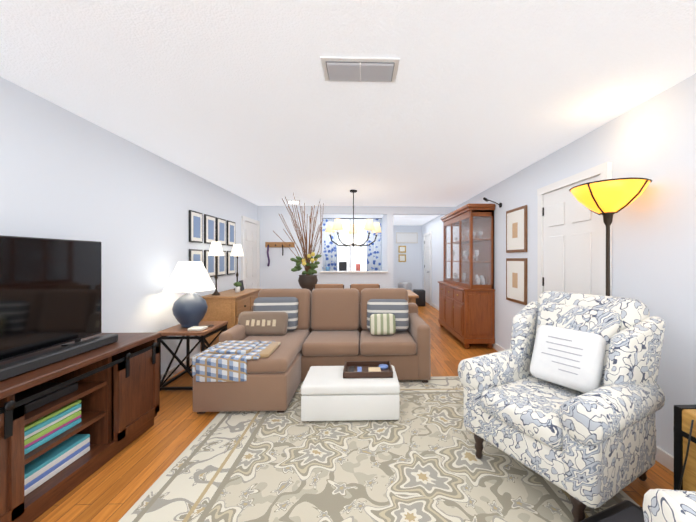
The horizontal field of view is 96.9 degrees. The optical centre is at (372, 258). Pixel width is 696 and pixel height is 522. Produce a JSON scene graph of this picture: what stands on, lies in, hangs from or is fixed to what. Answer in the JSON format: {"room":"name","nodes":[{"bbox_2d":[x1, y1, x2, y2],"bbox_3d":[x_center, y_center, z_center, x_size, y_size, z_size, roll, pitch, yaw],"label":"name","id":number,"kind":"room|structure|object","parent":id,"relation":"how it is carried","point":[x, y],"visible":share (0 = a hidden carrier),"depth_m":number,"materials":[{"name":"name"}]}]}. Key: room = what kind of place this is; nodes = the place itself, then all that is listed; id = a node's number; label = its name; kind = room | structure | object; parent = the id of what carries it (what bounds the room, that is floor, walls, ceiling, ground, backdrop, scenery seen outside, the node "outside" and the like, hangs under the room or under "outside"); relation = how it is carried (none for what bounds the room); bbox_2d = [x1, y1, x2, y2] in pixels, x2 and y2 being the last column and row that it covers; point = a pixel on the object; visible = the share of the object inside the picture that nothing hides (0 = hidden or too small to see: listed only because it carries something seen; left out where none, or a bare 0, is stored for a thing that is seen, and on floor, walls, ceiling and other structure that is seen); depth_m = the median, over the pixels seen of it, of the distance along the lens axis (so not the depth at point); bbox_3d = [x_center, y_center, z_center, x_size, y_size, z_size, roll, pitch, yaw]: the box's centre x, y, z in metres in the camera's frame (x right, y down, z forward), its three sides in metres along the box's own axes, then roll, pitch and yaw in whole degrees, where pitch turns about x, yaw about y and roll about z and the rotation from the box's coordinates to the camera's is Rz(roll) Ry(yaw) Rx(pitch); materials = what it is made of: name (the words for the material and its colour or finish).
{"room":"living room and dining room","nodes":[
{"label":"living room and dining room","id":0,"kind":"room"},
{"bbox_2d":[0,76,257,373],"bbox_3d":[-2.341,0.126,3.298,0.120,2.440,10.320,0,0,-2],"label":"wall","id":1,"kind":"structure","parent":0,"point":[69,175],"depth_m":2.68,"materials":[{"name":"white paint"}]},
{"bbox_2d":[161,352,199,381],"bbox_3d":[-2.228,1.301,1.811,0.015,0.090,7.340,0,0,-2],"label":"baseboard","id":2,"kind":"structure","parent":1,"relation":"attached to","point":[180,368],"depth_m":3.57,"materials":[{"name":"white"}]},
{"bbox_2d":[189,249,202,262],"bbox_3d":[-2.286,0.076,3.990,0.026,0.380,0.290,0,0,-2],"label":"picture frame","id":3,"kind":"object","parent":1,"relation":"attached to","point":[195,254],"visible":0.36,"depth_m":3.98,"materials":[{"name":"black"}]},
{"bbox_2d":[189,210,202,242],"bbox_3d":[-2.286,-0.404,3.990,0.026,0.400,0.290,0,0,-2],"label":"picture frame","id":4,"kind":"object","parent":1,"relation":"attached to","point":[195,227],"visible":1,"depth_m":3.96,"materials":[{"name":"black"}]},
{"bbox_2d":[204,250,214,276],"bbox_3d":[-2.298,0.076,4.360,0.026,0.380,0.290,0,0,-2],"label":"picture frame","id":5,"kind":"object","parent":1,"relation":"attached to","point":[209,263],"visible":0.64,"depth_m":4.32,"materials":[{"name":"black"}]},
{"bbox_2d":[204,214,215,243],"bbox_3d":[-2.298,-0.404,4.360,0.026,0.400,0.290,0,0,-2],"label":"picture frame","id":6,"kind":"object","parent":1,"relation":"attached to","point":[209,229],"visible":0.91,"depth_m":4.32,"materials":[{"name":"black"}]},
{"bbox_2d":[216,217,225,244],"bbox_3d":[-2.308,-0.404,4.700,0.026,0.400,0.290,0,0,-2],"label":"picture frame","id":7,"kind":"object","parent":1,"relation":"attached to","point":[220,230],"visible":0.88,"depth_m":4.68,"materials":[{"name":"black"}]},
{"bbox_2d":[217,251,225,275],"bbox_3d":[-2.308,0.076,4.700,0.026,0.380,0.290,0,0,-2],"label":"picture frame","id":8,"kind":"object","parent":1,"relation":"attached to","point":[221,265],"visible":0.71,"depth_m":4.68,"materials":[{"name":"black"}]},
{"bbox_2d":[227,251,234,274],"bbox_3d":[-2.319,0.076,5.060,0.026,0.380,0.290,0,0,-2],"label":"picture frame","id":9,"kind":"object","parent":1,"relation":"attached to","point":[230,264],"visible":0.81,"depth_m":5.00,"materials":[{"name":"black"}]},
{"bbox_2d":[227,220,234,245],"bbox_3d":[-2.319,-0.404,5.060,0.026,0.400,0.290,0,0,-2],"label":"picture frame","id":10,"kind":"object","parent":1,"relation":"attached to","point":[230,233],"visible":0.91,"depth_m":5.00,"materials":[{"name":"black"}]},
{"bbox_2d":[241,216,259,288],"bbox_3d":[-2.338,0.293,5.940,0.044,2.105,0.880,0,0,-2],"label":"door","id":11,"kind":"structure","parent":1,"relation":"in","point":[250,258],"depth_m":5.87,"materials":[{"name":"white wood"}]},
{"bbox_2d":[0,0,695,224],"bbox_3d":[-0.240,-1.144,4.354,4.746,0.100,12.300,0,0,-2],"label":"ceiling","id":12,"kind":"structure","parent":0,"point":[244,99],"depth_m":1.90,"materials":[{"name":"white paint"}]},
{"bbox_2d":[288,200,298,203],"bbox_3d":[-1.500,-1.066,5.865,0.220,0.054,0.220,0,0,-2],"label":"ceiling light","id":13,"kind":"object","parent":12,"relation":"attached to","point":[293,202],"visible":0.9,"depth_m":5.79,"materials":[{"name":"white"}]},
{"bbox_2d":[325,190,380,246],"bbox_3d":[-0.307,-0.639,4.986,0.930,0.907,0.902,0,0,-2],"label":"chandelier","id":14,"kind":"object","parent":12,"relation":"hanging from","point":[337,225],"visible":1,"depth_m":4.95,"materials":[{"name":"black metal"}]},
{"bbox_2d":[320,56,399,82],"bbox_3d":[-0.068,-1.079,1.778,0.430,0.025,0.220,0,0,-2],"label":"ceiling vent","id":15,"kind":"object","parent":12,"relation":"in","point":[360,69],"visible":0.96,"depth_m":1.74,"materials":[{"name":"white metal"}]},
{"bbox_2d":[33,301,673,521],"bbox_3d":[-0.240,1.396,4.354,4.746,0.100,12.300,0,0,-2],"label":"floor","id":16,"kind":"structure","parent":0,"point":[116,487],"depth_m":2.07,"materials":[{"name":"brown wood"}]},
{"bbox_2d":[0,332,160,521],"bbox_3d":[-1.943,0.976,1.770,0.531,0.738,1.480,0,0,-2],"label":"tv console","id":17,"kind":"object","parent":16,"relation":"on","point":[117,393],"visible":0.85,"depth_m":1.94,"materials":[{"name":"brown wood"}]},
{"bbox_2d":[0,235,100,361],"bbox_3d":[-2.027,0.240,1.707,0.190,0.728,1.200,0,0,-2],"label":"tv","id":18,"kind":"object","parent":17,"relation":"on","point":[50,293],"visible":0.9,"depth_m":1.90,"materials":[{"name":"black plastic"}]},
{"bbox_2d":[15,382,89,495],"bbox_3d":[-1.963,1.003,1.749,0.320,0.463,0.440,0,0,-2],"label":"books","id":19,"kind":"object","parent":17,"relation":"in","point":[45,467],"visible":0.46,"depth_m":1.75,"materials":[{"name":"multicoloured paper"}]},
{"bbox_2d":[0,334,117,380],"bbox_3d":[-1.869,0.576,1.812,0.093,0.058,0.840,0,0,-2],"label":"soundbar","id":20,"kind":"object","parent":17,"relation":"on","point":[19,367],"visible":0.98,"depth_m":1.76,"materials":[{"name":"black plastic"}]},
{"bbox_2d":[157,321,227,390],"bbox_3d":[-1.943,1.045,3.371,0.480,0.598,0.560,0,0,-2],"label":"end table","id":21,"kind":"object","parent":16,"relation":"on","point":[178,331],"visible":0.44,"depth_m":3.13,"materials":[{"name":"black metal"}]},
{"bbox_2d":[163,258,215,327],"bbox_3d":[-1.993,0.370,3.369,0.500,0.748,0.500,0,0,-2],"label":"table lamp","id":22,"kind":"object","parent":21,"relation":"on","point":[190,278],"visible":0.98,"depth_m":3.25,"materials":[{"name":"white fabric"}]},
{"bbox_2d":[187,324,213,330],"bbox_3d":[-1.816,0.733,3.275,0.169,0.023,0.240,0,0,-2],"label":"book","id":23,"kind":"object","parent":21,"relation":"on","point":[197,328],"visible":0.98,"depth_m":3.20,"materials":[{"name":"white paper"}]},
{"bbox_2d":[200,289,260,352],"bbox_3d":[-2.037,0.925,4.588,0.497,0.838,1.080,0,0,-2],"label":"dresser","id":24,"kind":"object","parent":16,"relation":"on","point":[230,305],"visible":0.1,"depth_m":4.07,"materials":[{"name":"brown wood"}]},
{"bbox_2d":[208,242,223,294],"bbox_3d":[-2.139,0.140,4.215,0.200,0.729,0.200,0,0,-2],"label":"lamp","id":25,"kind":"object","parent":24,"relation":"on","point":[216,250],"visible":1,"depth_m":4.17,"materials":[{"name":"white fabric"}]},
{"bbox_2d":[231,244,243,289],"bbox_3d":[-2.161,0.139,4.925,0.200,0.729,0.200,0,0,-2],"label":"lamp","id":26,"kind":"object","parent":24,"relation":"on","point":[237,250],"visible":0.85,"depth_m":4.87,"materials":[{"name":"white fabric"}]},
{"bbox_2d":[233,280,243,292],"bbox_3d":[-1.991,0.423,4.650,0.117,0.161,0.319,0,0,-2],"label":"potted plant","id":27,"kind":"object","parent":24,"relation":"on","point":[238,288],"visible":1,"depth_m":4.53,"materials":[{"name":"white"}]},
{"bbox_2d":[314,284,343,288],"bbox_3d":[-0.607,0.853,4.495,0.420,0.983,0.435,0,0,-2],"label":"dining chair","id":28,"kind":"object","parent":16,"relation":"on","point":[316,286],"visible":0.19,"depth_m":4.28,"materials":[{"name":"brown wood"}]},
{"bbox_2d":[350,284,379,292],"bbox_3d":[-0.108,0.853,4.511,0.420,0.983,0.435,0,0,-2],"label":"dining chair","id":29,"kind":"object","parent":16,"relation":"on","point":[359,287],"visible":0.17,"depth_m":4.29,"materials":[{"name":"brown wood"}]},
{"bbox_2d":[312,290,418,303],"bbox_3d":[-0.330,0.965,5.232,2.100,0.758,0.900,0,0,-2],"label":"dining table","id":30,"kind":"object","parent":16,"relation":"on","point":[412,296],"visible":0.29,"depth_m":4.86,"materials":[{"name":"brown wood"}]},
{"bbox_2d":[273,192,323,291],"bbox_3d":[-1.225,-0.231,5.035,0.811,1.629,0.690,0,0,-2],"label":"plant arrangement","id":31,"kind":"object","parent":30,"relation":"on","point":[309,280],"visible":0.98,"depth_m":4.93,"materials":[{"name":"brown plant"}]},
{"bbox_2d":[118,376,638,521],"bbox_3d":[0.077,1.341,1.607,2.740,0.010,3.690,0,0,-2],"label":"rug","id":32,"kind":"object","parent":16,"relation":"on","point":[418,461],"visible":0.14,"depth_m":1.90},
{"bbox_2d":[192,288,430,413],"bbox_3d":[-0.472,0.858,3.408,2.196,0.952,1.576,0,0,-2],"label":"sofa","id":33,"kind":"object","parent":32,"relation":"on","point":[269,349],"visible":1,"depth_m":3.27,"materials":[{"name":"fabric"}]},
{"bbox_2d":[301,365,399,421],"bbox_3d":[-0.182,1.183,2.725,0.808,0.302,0.488,0,0,-2],"label":"ottoman","id":34,"kind":"object","parent":32,"relation":"on","point":[329,393],"visible":0.98,"depth_m":2.49,"materials":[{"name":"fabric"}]},
{"bbox_2d":[343,361,392,377],"bbox_3d":[-0.039,1.004,2.784,0.430,0.050,0.290,0,0,-2],"label":"tray","id":35,"kind":"object","parent":34,"relation":"on","point":[367,369],"visible":0.98,"depth_m":2.76,"materials":[{"name":"brown wood"}]},
{"bbox_2d":[458,291,665,521],"bbox_3d":[1.187,0.791,1.965,0.901,1.086,0.890,0,0,-29],"label":"armchair","id":36,"kind":"object","parent":32,"relation":"on","point":[564,392],"visible":0.98,"depth_m":1.75,"materials":[{"name":"fabric"}]},
{"bbox_2d":[580,500,644,521],"bbox_3d":[1.190,1.275,1.367,0.400,0.118,0.320,0,0,-22],"label":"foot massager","id":37,"kind":"object","parent":32,"relation":"on","point":[626,511],"visible":1,"depth_m":1.46,"materials":[{"name":"black plastic"}]},
{"bbox_2d":[639,420,693,508],"bbox_3d":[1.427,1.049,1.504,0.189,0.566,0.308,0,0,-2],"label":"power cord","id":38,"kind":"object","parent":32,"relation":"on","point":[687,452],"visible":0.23,"depth_m":1.48,"materials":[{"name":"black plastic"}]},
{"bbox_2d":[643,489,695,521],"bbox_3d":[1.235,0.791,0.485,0.901,1.086,0.890,0,0,6],"label":"armchair","id":39,"kind":"object","parent":32,"relation":"on","point":[664,505],"visible":1,"depth_m":0.88,"materials":[{"name":"fabric"}]},
{"bbox_2d":[398,282,411,290],"bbox_3d":[0.924,1.003,8.692,0.400,0.680,0.400,0,0,-2],"label":"trash can","id":40,"kind":"object","parent":16,"relation":"on","point":[406,285],"visible":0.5,"depth_m":8.53,"materials":[{"name":"grey metal"}]},
{"bbox_2d":[413,289,424,305],"bbox_3d":[1.323,1.117,8.704,0.320,0.453,0.300,0,0,-2],"label":"bin","id":41,"kind":"object","parent":16,"relation":"on","point":[420,300],"visible":0.77,"depth_m":8.56,"materials":[{"name":"black plastic"}]},
{"bbox_2d":[438,204,494,348],"bbox_3d":[1.550,0.270,5.305,0.485,2.148,1.580,0,0,-2],"label":"hutch","id":42,"kind":"object","parent":16,"relation":"on","point":[466,318],"visible":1,"depth_m":4.71,"materials":[{"name":"brown wood"}]},
{"bbox_2d":[569,177,651,295],"bbox_3d":[1.665,0.416,2.172,0.464,1.857,0.464,0,0,-2],"label":"floor lamp","id":43,"kind":"object","parent":16,"relation":"on","point":[607,199],"visible":0.71,"depth_m":2.07,"materials":[{"name":"yellow glass"}]},
{"bbox_2d":[673,405,695,490],"bbox_3d":[1.721,1.044,1.213,0.380,0.602,0.710,0,0,-2],"label":"trunk","id":44,"kind":"object","parent":16,"relation":"on","point":[684,415],"visible":0.62,"depth_m":1.51,"materials":[{"name":"brown wood"}]},
{"bbox_2d":[258,206,455,289],"bbox_3d":[-0.307,0.126,6.513,4.146,2.440,0.120,0,0,-2],"label":"wall","id":45,"kind":"structure","parent":0,"point":[277,273],"depth_m":6.40,"materials":[{"name":"white paint"}]},
{"bbox_2d":[265,242,294,265],"bbox_3d":[-1.915,-0.083,6.350,0.600,0.503,0.099,0,0,-2],"label":"coat rack","id":46,"kind":"object","parent":45,"relation":"attached to","point":[276,244],"visible":1,"depth_m":6.37,"materials":[{"name":"brown wood"}]},
{"bbox_2d":[320,271,387,272],"bbox_3d":[-0.380,0.288,6.511,1.420,0.035,0.220,0,0,-2],"label":"sill","id":47,"kind":"structure","parent":45,"relation":"attached to","point":[353,271],"depth_m":6.40,"materials":[{"name":"white wood"}]},
{"bbox_2d":[326,262,359,270],"bbox_3d":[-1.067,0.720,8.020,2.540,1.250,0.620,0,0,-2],"label":"picture frames","id":48,"kind":"object","parent":47,"relation":"on","point":[342,266],"depth_m":7.99,"materials":[{"name":"multicoloured"}]},
{"bbox_2d":[344,219,381,270],"bbox_3d":[-1.089,0.125,8.440,2.700,2.440,0.120,0,0,-2],"label":"wall","id":49,"kind":"structure","parent":0,"point":[381,238],"depth_m":8.42,"materials":[{"name":"white paint"}]},
{"bbox_2d":[337,219,366,270],"bbox_3d":[-0.597,-0.355,8.376,1.660,1.400,0.030,0,0,-2],"label":"kitchen window","id":50,"kind":"structure","parent":49,"relation":"in","point":[351,256],"depth_m":8.38,"materials":[{"name":"white"}]},
{"bbox_2d":[322,218,381,270],"bbox_3d":[-0.595,-0.362,8.301,1.700,1.435,0.099,0,0,-2],"label":"curtain","id":51,"kind":"object","parent":50,"relation":"hanging from","point":[329,252],"visible":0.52,"depth_m":8.25,"materials":[{"name":"blue fabric"}]},
{"bbox_2d":[393,225,421,291],"bbox_3d":[0.987,0.125,10.305,1.326,2.440,0.120,0,0,-2],"label":"wall","id":52,"kind":"structure","parent":0,"point":[409,269],"depth_m":10.25,"materials":[{"name":"white paint"}]},
{"bbox_2d":[398,246,405,252],"bbox_3d":[1.001,-0.300,10.230,0.250,0.230,0.024,0,0,-2],"label":"frame","id":53,"kind":"object","parent":52,"relation":"attached to","point":[401,249],"visible":1,"depth_m":10.22,"materials":[{"name":"gold metal"}]},
{"bbox_2d":[398,254,405,261],"bbox_3d":[1.001,0.000,10.230,0.250,0.250,0.024,0,0,-2],"label":"frame","id":54,"kind":"object","parent":52,"relation":"attached to","point":[401,257],"visible":0.93,"depth_m":10.22,"materials":[{"name":"gold metal"}]},
{"bbox_2d":[396,232,417,242],"bbox_3d":[1.156,-0.675,10.235,0.720,0.360,0.024,0,0,-2],"label":"sign frame","id":55,"kind":"object","parent":52,"relation":"attached to","point":[401,237],"visible":0.96,"depth_m":10.22,"materials":[{"name":"white"}]},
{"bbox_2d":[422,73,695,456],"bbox_3d":[1.895,0.126,4.330,0.120,2.440,12.120,0,0,-2],"label":"wall","id":56,"kind":"structure","parent":0,"point":[653,139],"depth_m":2.12,"materials":[{"name":"white paint"}]},
{"bbox_2d":[424,231,431,305],"bbox_3d":[1.627,0.293,9.214,0.107,2.105,0.960,0,0,-2],"label":"hall door","id":57,"kind":"structure","parent":56,"relation":"in","point":[428,265],"depth_m":9.08,"materials":[{"name":"white wood"}]},
{"bbox_2d":[428,302,505,351],"bbox_3d":[1.751,1.300,6.827,0.015,0.090,6.880,0,0,-2],"label":"baseboard","id":58,"kind":"structure","parent":56,"relation":"attached to","point":[495,346],"depth_m":4.52,"materials":[{"name":"white"}]},
{"bbox_2d":[483,197,501,207],"bbox_3d":[1.651,-0.765,4.232,0.366,0.092,0.330,0,0,-2],"label":"wall lamp","id":59,"kind":"object","parent":56,"relation":"attached to","point":[487,200],"visible":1,"depth_m":4.31,"materials":[{"name":"black metal"}]},
{"bbox_2d":[506,258,526,304],"bbox_3d":[1.831,0.281,3.918,0.026,0.560,0.500,0,0,-2],"label":"picture frame","id":60,"kind":"object","parent":56,"relation":"attached to","point":[516,280],"visible":0.98,"depth_m":3.88,"materials":[{"name":"brown"}]},
{"bbox_2d":[506,205,526,252],"bbox_3d":[1.831,-0.354,3.917,0.026,0.560,0.500,0,0,-2],"label":"picture frame","id":61,"kind":"object","parent":56,"relation":"attached to","point":[516,229],"visible":1,"depth_m":3.88,"materials":[{"name":"brown"}]},
{"bbox_2d":[537,162,612,298],"bbox_3d":[1.823,0.294,2.902,0.107,2.105,0.970,0,0,-2],"label":"door","id":62,"kind":"structure","parent":56,"relation":"attached to","point":[571,244],"depth_m":2.86,"materials":[{"name":"white wood"}]},
{"bbox_2d":[655,446,673,471],"bbox_3d":[1.951,1.302,0.345,0.015,0.090,4.150,0,0,-2],"label":"baseboard","id":63,"kind":"structure","parent":56,"relation":"attached to","point":[664,458],"depth_m":1.99,"materials":[{"name":"white"}]}
]}

